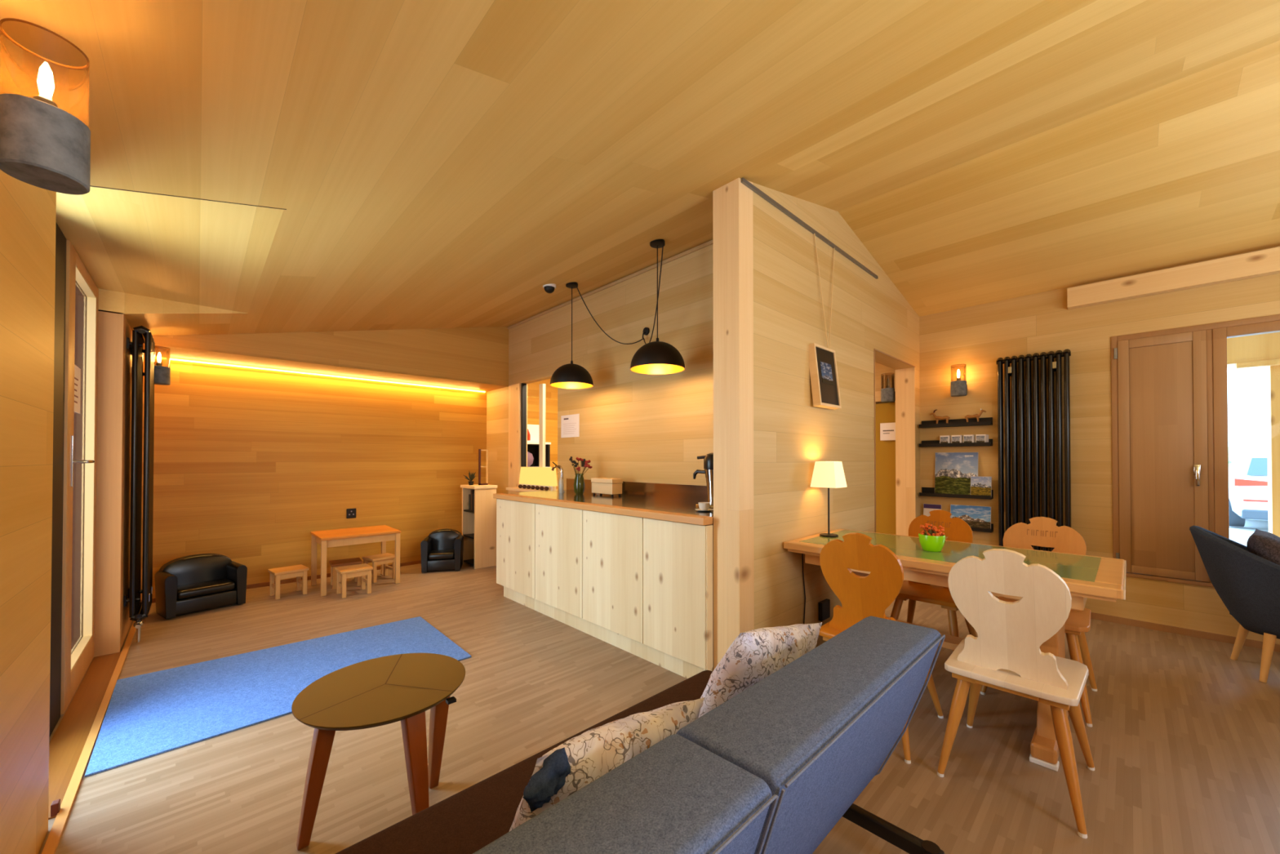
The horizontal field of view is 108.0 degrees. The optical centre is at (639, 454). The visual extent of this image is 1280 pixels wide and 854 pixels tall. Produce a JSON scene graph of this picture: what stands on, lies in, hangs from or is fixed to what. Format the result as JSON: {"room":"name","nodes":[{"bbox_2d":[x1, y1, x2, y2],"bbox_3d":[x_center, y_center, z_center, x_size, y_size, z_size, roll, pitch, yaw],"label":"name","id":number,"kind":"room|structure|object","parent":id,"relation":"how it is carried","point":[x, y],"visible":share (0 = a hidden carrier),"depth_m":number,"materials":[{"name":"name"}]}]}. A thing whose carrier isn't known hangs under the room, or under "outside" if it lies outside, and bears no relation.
{"room":"lounge","nodes":[
{"label":"lounge","id":0,"kind":"room"},
{"bbox_2d":[0,169,56,853],"bbox_3d":[-0.406,0.159,-0.304,0.235,2.376,5.320,1,-1,-44],"label":"wall","id":1,"kind":"structure","parent":0,"point":[28,212],"depth_m":1.44,"materials":[{"name":"wood"}]},
{"bbox_2d":[0,17,90,195],"bbox_3d":[-1.343,-0.760,1.007,0.200,0.301,0.130,1,-1,-44],"label":"wall lamp","id":2,"kind":"object","parent":1,"relation":"attached to","point":[44,145],"visible":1,"depth_m":1.01,"materials":[{"name":"concrete"}]},
{"bbox_2d":[33,95,57,106],"bbox_3d":[-1.318,-0.764,1.031,0.034,0.045,0.034,1,-1,-44],"label":"bulb socket","id":3,"kind":"object","parent":2,"relation":"attached to","point":[46,99],"depth_m":1.02,"materials":[{"name":"black"}]},
{"bbox_2d":[41,621,136,853],"bbox_3d":[-1.553,1.355,1.097,0.030,0.012,8.950,1,-1,-44],"label":"trim","id":4,"kind":"structure","parent":1,"relation":"attached to","point":[51,846],"depth_m":2.06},
{"bbox_2d":[71,285,84,649],"bbox_3d":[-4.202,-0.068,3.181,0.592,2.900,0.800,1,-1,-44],"label":"glass pane","id":5,"kind":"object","parent":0,"point":[79,297],"depth_m":3.08,"materials":[{"name":"brown"}]},
{"bbox_2d":[93,309,132,657],"bbox_3d":[-4.226,0.200,3.714,0.235,2.376,1.490,1,-1,-44],"label":"wall","id":6,"kind":"structure","parent":0,"point":[113,623],"depth_m":3.23,"materials":[{"name":"brown wood"}]},
{"bbox_2d":[48,221,98,737],"bbox_3d":[-3.253,0.120,2.687,0.149,2.515,1.340,1,-1,-44],"label":"door","id":7,"kind":"structure","parent":6,"relation":"in","point":[68,667],"depth_m":2.51,"materials":[{"name":"brown wood"}]},
{"bbox_2d":[74,364,80,413],"bbox_3d":[-3.393,-0.397,2.794,0.004,0.280,0.320,1,-1,-44],"label":"notice","id":8,"kind":"object","parent":7,"relation":"attached to","point":[77,370],"visible":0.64,"depth_m":2.83,"materials":[{"name":"white paper"}]},
{"bbox_2d":[48,651,121,819],"bbox_3d":[-2.955,1.372,2.461,0.128,0.006,2.060,1,-1,-44],"label":"window sill","id":9,"kind":"structure","parent":6,"relation":"attached to","point":[67,744],"depth_m":2.35,"materials":[{"name":"brown wood"}]},
{"bbox_2d":[50,798,60,817],"bbox_3d":[-2.219,1.342,1.766,0.020,0.049,0.033,1,-1,-44],"label":"door stop","id":10,"kind":"object","parent":9,"relation":"on","point":[55,804],"visible":1,"depth_m":1.76,"materials":[{"name":"brown"}]},
{"bbox_2d":[124,325,155,642],"bbox_3d":[-3.818,0.211,3.552,0.129,2.326,0.513,1,-1,-44],"label":"radiator","id":11,"kind":"object","parent":6,"relation":"attached to","point":[139,611],"visible":1,"depth_m":3.44,"materials":[{"name":"black metal"}]},
{"bbox_2d":[131,346,170,385],"bbox_3d":[-3.991,-0.732,3.802,0.215,0.301,0.130,1,-1,-44],"label":"wall lamp","id":12,"kind":"object","parent":6,"relation":"attached to","point":[162,374],"visible":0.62,"depth_m":3.82,"materials":[{"name":"concrete"}]},
{"bbox_2d":[140,355,557,599],"bbox_3d":[-2.598,-0.285,6.433,6.335,3.400,0.200,1,-1,-44],"label":"wall","id":13,"kind":"structure","parent":0,"point":[248,463],"depth_m":5.17,"materials":[{"name":"wood"}]},
{"bbox_2d":[140,560,421,603],"bbox_3d":[-3.622,1.383,5.294,2.835,0.040,0.013,1,-1,-44],"label":"baseboard","id":14,"kind":"structure","parent":13,"relation":"attached to","point":[328,575],"depth_m":5.10,"materials":[{"name":"brown wood"}]},
{"bbox_2d":[155,356,485,392],"bbox_3d":[-3.412,-0.906,5.509,3.305,0.012,0.025,1,-1,-44],"label":"led strip","id":15,"kind":"object","parent":13,"relation":"attached to","point":[155,357],"visible":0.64,"depth_m":5.21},
{"bbox_2d":[143,342,508,391],"bbox_3d":[-3.203,-0.930,5.276,3.385,0.023,0.648,1,-1,-44],"label":"trim","id":16,"kind":"structure","parent":13,"relation":"attached to","point":[177,353],"depth_m":4.94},
{"bbox_2d":[152,326,508,386],"bbox_3d":[-3.203,-1.321,5.280,3.385,0.798,0.648,1,-1,-44],"label":"wall","id":17,"kind":"structure","parent":13,"relation":"attached to","point":[476,354],"depth_m":5.23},
{"bbox_2d":[486,240,713,493],"bbox_3d":[-0.562,-0.161,5.019,0.100,3.123,4.653,1,-1,-44],"label":"wall","id":18,"kind":"structure","parent":0,"point":[636,427],"depth_m":4.46,"materials":[{"name":"wood"}]},
{"bbox_2d":[508,382,527,493],"bbox_3d":[-1.609,0.247,6.119,0.116,2.330,0.290,1,-1,-44],"label":"trim","id":19,"kind":"structure","parent":18,"relation":"attached to","point":[514,390],"depth_m":6.06,"materials":[{"name":"brown wood"}]},
{"bbox_2d":[506,487,549,491],"bbox_3d":[-1.322,0.432,5.638,0.140,0.030,1.000,1,-1,-44],"label":"window sill","id":20,"kind":"structure","parent":18,"relation":"attached to","point":[507,488],"depth_m":5.68,"materials":[{"name":"brown wood"}]},
{"bbox_2d":[519,466,557,490],"bbox_3d":[-1.246,0.284,5.643,0.065,0.265,0.780,1,-1,-44],"label":"lamp","id":21,"kind":"object","parent":20,"relation":"on","point":[544,477],"visible":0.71,"depth_m":5.56,"materials":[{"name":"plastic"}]},
{"bbox_2d":[520,382,545,466],"bbox_3d":[-1.211,-0.253,5.703,0.060,1.340,0.870,1,-1,-44],"label":"window","id":22,"kind":"structure","parent":18,"relation":"in","point":[542,386],"depth_m":5.70,"materials":[{"name":"black"}]},
{"bbox_2d":[560,413,579,437],"bbox_3d":[-0.779,-0.318,5.172,0.004,0.250,0.345,1,-1,-44],"label":"notice sheet","id":23,"kind":"object","parent":18,"relation":"attached to","point":[570,424],"visible":1,"depth_m":5.17,"materials":[{"name":"white paper"}]},
{"bbox_2d":[507,240,712,328],"bbox_3d":[-0.385,-1.700,4.762,0.017,0.027,3.993,1,-1,-44],"label":"trim","id":24,"kind":"structure","parent":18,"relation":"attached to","point":[710,242],"depth_m":4.53,"materials":[{"name":"brown"}]},
{"bbox_2d":[566,478,707,501],"bbox_3d":[0.088,0.320,4.249,0.008,0.125,2.639,1,-1,-44],"label":"backsplash","id":25,"kind":"structure","parent":18,"relation":"attached to","point":[693,492],"depth_m":4.14,"materials":[{"name":"wood"}]},
{"bbox_2d":[0,0,1279,336],"bbox_3d":[0.492,-1.551,3.209,6.515,1.133,9.150,1,-1,-44],"label":"ceiling","id":26,"kind":"structure","parent":0,"point":[432,164],"depth_m":2.15,"materials":[{"name":"wood"}]},
{"bbox_2d":[89,185,286,209],"bbox_3d":[-1.905,-1.079,1.948,0.679,0.156,0.006,1,-1,-44],"label":"trim","id":27,"kind":"structure","parent":26,"relation":"attached to","point":[90,185],"depth_m":1.94,"materials":[{"name":"brown"}]},
{"bbox_2d":[542,283,555,293],"bbox_3d":[-0.854,-1.563,4.383,0.124,0.084,0.124,1,-1,-44],"label":"dome camera","id":28,"kind":"object","parent":26,"relation":"attached to","point":[548,288],"visible":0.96,"depth_m":4.35,"materials":[{"name":"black plastic"}]},
{"bbox_2d":[550,281,593,388],"bbox_3d":[-0.652,-1.150,4.449,0.410,0.980,0.410,1,-1,-44],"label":"pendant lamp","id":29,"kind":"object","parent":26,"relation":"hanging from","point":[571,375],"visible":1,"depth_m":4.33,"materials":[{"name":"black"}]},
{"bbox_2d":[630,239,684,374],"bbox_3d":[0.134,-1.148,3.575,0.420,0.988,0.420,1,-1,-44],"label":"pendant lamp","id":30,"kind":"object","parent":26,"relation":"hanging from","point":[655,357],"visible":0.99,"depth_m":3.46,"materials":[{"name":"black"}]},
{"bbox_2d":[575,242,663,344],"bbox_3d":[-0.084,-1.289,4.104,0.403,0.664,1.183,1,-1,-44],"label":"cable","id":31,"kind":"object","parent":30,"relation":"hanging from","point":[663,242],"visible":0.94,"depth_m":3.98,"materials":[{"name":"black plastic"}]},
{"bbox_2d":[39,563,1279,853],"bbox_3d":[0.482,1.441,3.031,6.135,0.120,8.950,1,-1,-44],"label":"floor","id":32,"kind":"structure","parent":0,"point":[1184,736],"depth_m":2.19,"materials":[{"name":"wood"}]},
{"bbox_2d":[154,553,247,618],"bbox_3d":[-3.974,1.152,4.218,0.376,0.458,0.554,0,-1,34],"label":"sofa","id":33,"kind":"object","parent":32,"relation":"on","point":[195,583],"visible":1,"depth_m":4.17,"materials":[{"name":"black leather"}]},
{"bbox_2d":[176,578,235,599],"bbox_3d":[-3.930,1.205,4.188,0.260,0.075,0.400,0,-1,34],"label":"seat cushion","id":34,"kind":"object","parent":33,"relation":"on","point":[200,588],"depth_m":4.16,"materials":[{"name":"black leather"}]},
{"bbox_2d":[84,616,471,777],"bbox_3d":[-2.142,1.375,2.994,1.730,0.008,1.188,1,-1,-44],"label":"rug","id":35,"kind":"object","parent":32,"relation":"on","point":[147,715],"visible":0.93,"depth_m":2.73,"materials":[{"name":"carpet"}]},
{"bbox_2d":[267,564,309,599],"bbox_3d":[-3.508,1.267,4.642,0.250,0.260,0.280,0,-1,40],"label":"stool","id":36,"kind":"object","parent":32,"relation":"on","point":[296,571],"visible":1,"depth_m":4.61,"materials":[{"name":"brown wood"}]},
{"bbox_2d":[328,557,362,589],"bbox_3d":[-3.156,1.270,4.990,0.280,0.260,0.250,0,-1,-38],"label":"stool","id":37,"kind":"object","parent":32,"relation":"on","point":[355,561],"visible":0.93,"depth_m":4.93,"materials":[{"name":"brown wood"}]},
{"bbox_2d":[334,563,373,598],"bbox_3d":[-2.884,1.267,4.690,0.250,0.260,0.280,-1,-1,45],"label":"stool","id":38,"kind":"object","parent":32,"relation":"on","point":[363,570],"visible":1,"depth_m":4.67,"materials":[{"name":"brown wood"}]},
{"bbox_2d":[310,524,400,595],"bbox_3d":[-3.077,1.115,5.039,0.730,0.572,0.600,1,-1,-44],"label":"table","id":39,"kind":"object","parent":32,"relation":"on","point":[383,533],"visible":0.97,"depth_m":4.97,"materials":[{"name":"brown wood"}]},
{"bbox_2d":[291,653,465,849],"bbox_3d":[-0.978,1.130,1.794,0.584,0.477,0.620,1,-1,-44],"label":"coffee table","id":40,"kind":"object","parent":32,"relation":"on","point":[382,691],"visible":0.94,"depth_m":1.69,"materials":[{"name":"brown wood"}]},
{"bbox_2d":[361,552,395,582],"bbox_3d":[-2.930,1.273,5.246,0.250,0.260,0.280,0,-1,35],"label":"stool","id":41,"kind":"object","parent":32,"relation":"on","point":[384,558],"visible":0.8,"depth_m":5.20,"materials":[{"name":"brown wood"}]},
{"bbox_2d":[420,528,463,572],"bbox_3d":[-2.427,1.167,5.736,0.454,0.458,0.376,0,-1,-16],"label":"armchair","id":42,"kind":"object","parent":32,"relation":"on","point":[442,549],"visible":1,"depth_m":5.61,"materials":[{"name":"black leather"}]},
{"bbox_2d":[427,549,454,559],"bbox_3d":[-2.413,1.220,5.684,0.300,0.075,0.260,0,-1,-16],"label":"seat cushion","id":43,"kind":"object","parent":42,"relation":"on","point":[433,554],"depth_m":5.58,"materials":[{"name":"black leather"}]},
{"bbox_2d":[460,484,497,568],"bbox_3d":[-2.067,0.900,5.957,0.305,1.020,0.425,1,-1,-44],"label":"bookcase","id":44,"kind":"object","parent":32,"relation":"on","point":[479,525],"visible":0.93,"depth_m":5.85,"materials":[{"name":"brown wood"}]},
{"bbox_2d":[478,448,488,484],"bbox_3d":[-2.014,0.160,5.977,0.120,0.460,0.020,1,-1,-44],"label":"frame","id":45,"kind":"object","parent":44,"relation":"on","point":[479,450],"visible":0.97,"depth_m":5.96,"materials":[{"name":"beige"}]},
{"bbox_2d":[496,498,535,598],"bbox_3d":[-0.870,0.856,4.635,0.838,0.842,0.726,1,-1,-44],"label":"base cabinet","id":46,"kind":"object","parent":32,"relation":"on","point":[515,520],"visible":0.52,"depth_m":4.32,"materials":[{"name":"brown wood"}]},
{"bbox_2d":[527,441,551,466],"bbox_3d":[-1.686,0.618,6.774,0.640,1.600,0.410,1,-1,-44],"label":"shelf unit","id":47,"kind":"object","parent":32,"relation":"on","point":[532,446],"visible":0.16,"depth_m":7.03,"materials":[{"name":"black"}]},
{"bbox_2d":[527,424,539,441],"bbox_3d":[-1.561,-0.311,6.840,0.240,0.259,0.020,1,-1,-44],"label":"board","id":48,"kind":"object","parent":47,"relation":"on","point":[533,429],"visible":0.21,"depth_m":6.83,"materials":[{"name":"white"}]},
{"bbox_2d":[534,503,583,617],"bbox_3d":[-0.379,0.851,4.119,0.838,0.842,0.691,1,-1,-44],"label":"base cabinet","id":49,"kind":"object","parent":32,"relation":"on","point":[558,582],"visible":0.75,"depth_m":3.80,"materials":[{"name":"brown wood"}]},
{"bbox_2d":[493,478,713,525],"bbox_3d":[-0.228,0.339,3.954,0.873,0.169,2.649,1,-1,-44],"label":"countertop","id":50,"kind":"structure","parent":49,"relation":"on","point":[660,501],"depth_m":3.88,"materials":[{"name":"brown wood"}]},
{"bbox_2d":[568,456,591,494],"bbox_3d":[-0.581,0.202,4.517,0.209,0.368,0.252,0,-1,4],"label":"flower vase","id":51,"kind":"object","parent":50,"relation":"on","point":[579,482],"visible":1,"depth_m":4.50,"materials":[{"name":"green glass"}]},
{"bbox_2d":[591,477,622,496],"bbox_3d":[-0.313,0.303,4.360,0.128,0.162,0.313,1,-1,-44],"label":"wooden box","id":52,"kind":"object","parent":50,"relation":"on","point":[602,486],"visible":1,"depth_m":4.28,"materials":[{"name":"brown wood"}]},
{"bbox_2d":[693,453,713,508],"bbox_3d":[0.483,0.180,3.257,0.170,0.385,0.238,1,-1,-44],"label":"coffee maker","id":53,"kind":"object","parent":50,"relation":"on","point":[708,458],"visible":0.42,"depth_m":3.19,"materials":[{"name":"silver metal"}]},
{"bbox_2d":[694,502,713,511],"bbox_3d":[0.424,0.343,3.063,0.124,0.055,0.124,1,-1,-44],"label":"coffee cup","id":54,"kind":"object","parent":50,"relation":"on","point":[704,506],"visible":0.99,"depth_m":3.04,"materials":[{"name":"white ceramic"}]},
{"bbox_2d":[503,586,713,678],"bbox_3d":[-0.194,1.330,3.922,0.753,0.120,2.549,1,-1,-44],"label":"plinth","id":55,"kind":"object","parent":32,"relation":"on","point":[684,668],"visible":0.21,"depth_m":3.39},
{"bbox_2d":[582,510,643,643],"bbox_3d":[0.091,0.846,3.624,0.838,0.842,0.666,1,-1,-44],"label":"base cabinet","id":56,"kind":"object","parent":32,"relation":"on","point":[613,544],"visible":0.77,"depth_m":3.31,"materials":[{"name":"brown wood"}]},
{"bbox_2d":[335,615,945,853],"bbox_3d":[-0.098,0.958,1.094,2.078,0.806,0.935,1,-1,-44],"label":"sofa","id":57,"kind":"object","parent":32,"relation":"on","point":[772,768],"visible":0.93,"depth_m":0.98,"materials":[{"name":"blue fabric"}]},
{"bbox_2d":[522,746,570,812],"bbox_3d":[-0.187,0.660,0.945,0.110,0.122,0.086,0,-1,-21],"label":"cushion","id":58,"kind":"object","parent":57,"relation":"on","point":[546,782],"visible":1,"depth_m":0.92,"materials":[{"name":"blue fabric"}]},
{"bbox_2d":[508,697,705,831],"bbox_3d":[-0.083,0.817,1.160,0.228,0.410,0.568,-1,-1,43],"label":"cushion","id":59,"kind":"object","parent":57,"relation":"on","point":[591,754],"visible":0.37,"depth_m":1.06,"materials":[{"name":"fabric"}]},
{"bbox_2d":[697,622,822,718],"bbox_3d":[0.429,0.769,1.645,0.664,0.455,0.222,1,-1,-42],"label":"cushion","id":60,"kind":"object","parent":57,"relation":"on","point":[753,655],"visible":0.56,"depth_m":1.46,"materials":[{"name":"fabric"}]},
{"bbox_2d":[643,517,713,670],"bbox_3d":[0.506,0.841,3.187,0.838,0.842,0.532,1,-1,-44],"label":"base cabinet","id":61,"kind":"object","parent":32,"relation":"on","point":[678,557],"visible":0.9,"depth_m":2.86,"materials":[{"name":"brown wood"}]},
{"bbox_2d":[818,532,943,764],"bbox_3d":[1.232,0.877,2.418,0.550,0.995,0.466,1,-1,-44],"label":"dining chair","id":62,"kind":"object","parent":32,"relation":"on","point":[860,597],"visible":0.51,"depth_m":2.27,"materials":[{"name":"orange wood"}]},
{"bbox_2d":[890,509,976,680],"bbox_3d":[1.935,0.884,3.101,0.550,0.995,0.466,1,-1,-44],"label":"dining chair","id":63,"kind":"object","parent":32,"relation":"on","point":[957,529],"visible":0.35,"depth_m":3.15,"materials":[{"name":"orange wood"}]},
{"bbox_2d":[783,528,1126,771],"bbox_3d":[1.714,0.962,2.668,0.825,0.831,1.491,1,-1,-44],"label":"dining table","id":64,"kind":"object","parent":32,"relation":"on","point":[1101,578],"visible":0.41,"depth_m":2.35,"materials":[{"name":"brown wood"}]},
{"bbox_2d":[801,461,847,623],"bbox_3d":[1.246,0.711,3.125,0.269,1.330,0.204,1,-1,-44],"label":"table lamp","id":65,"kind":"object","parent":64,"relation":"on","point":[828,474],"visible":0.97,"depth_m":3.10,"materials":[{"name":"beige fabric"}]},
{"bbox_2d":[918,523,945,551],"bbox_3d":[1.660,0.470,2.646,0.132,0.152,0.132,1,-1,-44],"label":"flower pot","id":66,"kind":"object","parent":64,"relation":"on","point":[931,540],"visible":1,"depth_m":2.61,"materials":[{"name":"green ceramic"}]},
{"bbox_2d":[937,548,1094,838],"bbox_3d":[1.625,0.873,2.012,0.550,0.995,0.466,1,-1,-44],"label":"dining chair","id":67,"kind":"object","parent":32,"relation":"on","point":[1006,655],"visible":1,"depth_m":1.86,"materials":[{"name":"brown wood"}]},
{"bbox_2d":[980,516,1097,727],"bbox_3d":[2.314,0.880,2.702,0.550,0.995,0.466,1,-1,-44],"label":"dining chair","id":68,"kind":"object","parent":32,"relation":"on","point":[1042,531],"visible":0.51,"depth_m":2.76,"materials":[{"name":"beige wood"}]},
{"bbox_2d":[1189,525,1279,682],"bbox_3d":[3.993,0.931,2.903,0.624,0.904,0.724,1,-1,-44],"label":"armchair","id":69,"kind":"object","parent":32,"relation":"on","point":[1247,584],"visible":0.99,"depth_m":2.87,"materials":[{"name":"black fabric"}]},
{"bbox_2d":[1246,528,1279,564],"bbox_3d":[4.014,0.679,2.912,0.440,0.371,0.257,0,-1,-36],"label":"cushion","id":70,"kind":"object","parent":69,"relation":"on","point":[1265,544],"visible":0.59,"depth_m":2.85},
{"bbox_2d":[752,182,920,647],"bbox_3d":[1.746,-0.236,3.880,3.155,3.250,0.180,1,-1,-44],"label":"wall partition","id":71,"kind":"structure","parent":0,"point":[791,434],"depth_m":3.19,"materials":[{"name":"wood"}]},
{"bbox_2d":[712,177,754,670],"bbox_3d":[0.550,-0.113,2.742,0.146,2.981,0.182,1,-1,-44],"label":"wooden post","id":72,"kind":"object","parent":71,"relation":"attached to","point":[732,202],"depth_m":2.69,"materials":[{"name":"brown wood"}]},
{"bbox_2d":[740,177,878,279],"bbox_3d":[1.329,-1.557,3.361,2.065,0.022,0.015,1,-1,-44],"label":"rail","id":73,"kind":"object","parent":71,"relation":"attached to","point":[743,180],"visible":1,"depth_m":3.13,"materials":[{"name":"silver metal"}]},
{"bbox_2d":[808,233,841,409],"bbox_3d":[1.330,-0.944,3.324,0.385,1.227,0.097,1,-1,-44],"label":"picture","id":74,"kind":"object","parent":73,"relation":"hanging from","point":[822,360],"visible":0.99,"depth_m":3.27,"materials":[{"name":"brown wood"}]},
{"bbox_2d":[820,361,833,385],"bbox_3d":[1.321,-0.574,3.289,0.170,0.150,0.002,1,-7,-44],"label":"print","id":75,"kind":"object","parent":74,"relation":"attached to","point":[826,369],"depth_m":3.29},
{"bbox_2d":[817,598,830,621],"bbox_3d":[1.310,1.103,3.306,0.130,0.130,0.029,1,-1,-44],"label":"wall socket","id":76,"kind":"object","parent":71,"relation":"attached to","point":[824,606],"visible":1,"depth_m":3.28,"materials":[{"name":"black"}]},
{"bbox_2d":[880,373,895,402],"bbox_3d":[2.694,-0.720,5.040,0.190,0.301,0.130,1,-1,-44],"label":"wall lamp","id":77,"kind":"object","parent":71,"relation":"attached to","point":[887,394],"visible":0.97,"depth_m":4.99,"materials":[{"name":"concrete"}]},
{"bbox_2d":[873,348,915,532],"bbox_3d":[2.431,0.240,4.399,1.113,2.309,0.006,1,-1,-44],"label":"trim","id":78,"kind":"structure","parent":71,"relation":"attached to","point":[874,349],"depth_m":4.02,"materials":[{"name":"brown wood"}]},
{"bbox_2d":[895,367,915,580],"bbox_3d":[2.767,0.250,4.846,0.013,2.297,0.184,1,-1,-44],"label":"trim","id":79,"kind":"structure","parent":71,"relation":"attached to","point":[905,463],"depth_m":4.84,"materials":[{"name":"brown wood"}]},
{"bbox_2d":[875,245,1279,644],"bbox_3d":[2.795,-0.047,5.246,0.250,2.900,8.950,1,-1,-44],"label":"wall","id":80,"kind":"structure","parent":0,"point":[975,336],"depth_m":4.02,"materials":[{"name":"wood"}]},
{"bbox_2d":[875,391,896,534],"bbox_3d":[2.443,0.354,5.359,0.080,2.100,1.095,1,-1,-44],"label":"door","id":81,"kind":"structure","parent":80,"relation":"in","point":[886,515],"depth_m":5.10,"materials":[{"name":"brown wood"}]},
{"bbox_2d":[880,422,895,440],"bbox_3d":[2.708,-0.250,5.051,0.008,0.190,0.185,1,-1,-44],"label":"door sign","id":82,"kind":"object","parent":81,"relation":"attached to","point":[887,430],"visible":0.93,"depth_m":5.06,"materials":[{"name":"white paper"}]},
{"bbox_2d":[919,417,992,427],"bbox_3d":[3.134,-0.318,4.638,0.099,0.075,0.601,1,-1,-44],"label":"ledge","id":83,"kind":"object","parent":80,"relation":"attached to","point":[988,420],"visible":1,"depth_m":4.62,"materials":[{"name":"black"}]},
{"bbox_2d":[919,439,992,447],"bbox_3d":[3.134,-0.115,4.636,0.099,0.067,0.601,1,-1,-44],"label":"ledge","id":84,"kind":"object","parent":80,"relation":"attached to","point":[934,442],"visible":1,"depth_m":4.61,"materials":[{"name":"black"}]},
{"bbox_2d":[975,434,988,442],"bbox_3d":[3.292,-0.144,4.470,0.108,0.102,0.039,0,-1,25],"label":"card","id":85,"kind":"object","parent":84,"relation":"on","point":[979,437],"visible":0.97,"depth_m":4.47,"materials":[{"name":"white paper"}]},
{"bbox_2d":[919,487,993,499],"bbox_3d":[3.134,0.382,4.631,0.099,0.086,0.601,1,-1,-44],"label":"ledge","id":86,"kind":"object","parent":80,"relation":"attached to","point":[926,491],"visible":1,"depth_m":4.63,"materials":[{"name":"black"}]},
{"bbox_2d":[934,452,977,494],"bbox_3d":[3.158,0.194,4.650,0.038,0.434,0.365,1,-1,-44],"label":"picture","id":87,"kind":"object","parent":86,"relation":"on","point":[953,471],"visible":0.91,"depth_m":4.65,"materials":[{"name":"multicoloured paper"}]},
{"bbox_2d":[970,475,991,497],"bbox_3d":[3.282,0.310,4.476,0.028,0.200,0.165,1,-1,-44],"label":"postcard","id":88,"kind":"object","parent":86,"relation":"on","point":[980,486],"visible":1,"depth_m":4.47,"materials":[{"name":"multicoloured paper"}]},
{"bbox_2d":[950,364,967,396],"bbox_3d":[3.139,-0.724,4.572,0.190,0.301,0.130,1,-1,-44],"label":"wall lamp","id":89,"kind":"object","parent":80,"relation":"attached to","point":[958,387],"visible":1,"depth_m":4.52,"materials":[{"name":"concrete"}]},
{"bbox_2d":[970,523,993,532],"bbox_3d":[3.134,0.699,4.628,0.099,0.075,0.601,1,-1,-44],"label":"ledge","id":90,"kind":"object","parent":80,"relation":"attached to","point":[975,529],"visible":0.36,"depth_m":4.44,"materials":[{"name":"black"}]},
{"bbox_2d":[923,503,941,515],"bbox_3d":[3.005,0.617,4.784,0.027,0.215,0.160,1,-1,-44],"label":"leaflet","id":91,"kind":"object","parent":90,"relation":"on","point":[927,508],"visible":0.4,"depth_m":4.80,"materials":[{"name":"white paper"}]},
{"bbox_2d":[924,503,941,509],"bbox_3d":[3.003,0.617,4.782,0.002,0.211,0.156,7,-6,-43],"label":"print","id":92,"kind":"object","parent":91,"relation":"attached to","point":[926,506],"depth_m":4.79,"materials":[{"name":"blue"}]},
{"bbox_2d":[950,504,991,528],"bbox_3d":[3.226,0.610,4.545,0.027,0.225,0.330,1,-1,-44],"label":"picture","id":93,"kind":"object","parent":90,"relation":"on","point":[980,517],"visible":0.71,"depth_m":4.52,"materials":[{"name":"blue paper"}]},
{"bbox_2d":[996,349,1071,551],"bbox_3d":[3.559,0.235,4.170,0.118,2.291,0.562,1,-1,-44],"label":"radiator","id":94,"kind":"object","parent":80,"relation":"attached to","point":[1053,366],"visible":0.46,"depth_m":4.16,"materials":[{"name":"black metal"}]},
{"bbox_2d":[995,595,1279,652],"bbox_3d":[4.364,1.359,3.389,0.013,0.050,4.117,1,-1,-44],"label":"baseboard","id":95,"kind":"structure","parent":80,"relation":"attached to","point":[1220,637],"depth_m":3.59,"materials":[{"name":"brown wood"}]},
{"bbox_2d":[1066,246,1279,309],"bbox_3d":[4.738,-1.363,2.972,0.083,0.165,2.958,1,-1,-44],"label":"ceiling beam","id":96,"kind":"structure","parent":80,"relation":"attached to","point":[1264,262],"depth_m":3.56,"materials":[{"name":"brown wood"}]},
{"bbox_2d":[1111,314,1279,586],"bbox_3d":[4.657,-0.001,3.116,0.145,1.975,2.098,1,-1,-44],"label":"window","id":97,"kind":"structure","parent":80,"relation":"in","point":[1169,387],"depth_m":3.63,"materials":[{"name":"brown wood"}]},
{"bbox_2d":[1227,366,1266,452],"bbox_3d":[68.122,-11.408,64.891,48.000,27.424,120.000,1,-1,-44],"label":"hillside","id":98,"kind":"object","parent":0,"point":[1246,397],"visible":0.06,"depth_m":53.00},
{"bbox_2d":[1229,519,1268,546],"bbox_3d":[45.553,1.807,43.297,114.285,0.001,120.000,1,-1,-44],"label":"ground","id":99,"kind":"structure","parent":0,"point":[1241,535],"depth_m":9.09,"materials":[{"name":"grey"}]},
{"bbox_2d":[1228,447,1244,466],"bbox_3d":[34.656,0.514,27.552,1.672,2.268,1.869,1,-1,-44],"label":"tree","id":100,"kind":"object","parent":99,"relation":"on","point":[1232,453],"visible":0.15,"depth_m":26.91,"materials":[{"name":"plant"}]},
{"bbox_2d":[1228,451,1268,526],"bbox_3d":[13.527,0.697,9.723,4.285,1.498,1.844,1,-1,-44],"label":"parked car","id":101,"kind":"object","parent":99,"relation":"on","point":[1248,471],"visible":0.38,"depth_m":8.85,"materials":[{"name":"silver metal"}]},
{"bbox_2d":[1231,477,1267,485],"bbox_3d":[11.571,0.524,8.800,0.175,0.150,0.446,1,-1,-44],"label":"tail light","id":102,"kind":"object","parent":101,"relation":"attached to","point":[1238,481],"depth_m":8.78,"materials":[{"name":"red"}]},
{"bbox_2d":[1266,364,1279,537],"bbox_3d":[5.591,0.290,3.971,0.180,2.200,0.255,1,-1,-44],"label":"porch post","id":103,"kind":"object","parent":99,"relation":"on","point":[1273,372],"visible":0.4,"depth_m":4.00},
{"label":"outside","id":104,"kind":"structure","parent":0,"visible":0},
{"bbox_2d":[1226,332,1279,368],"bbox_3d":[5.603,-0.923,3.957,0.280,0.315,5.000,1,-1,-44],"label":"beam","id":105,"kind":"structure","parent":104,"point":[1262,349],"depth_m":4.05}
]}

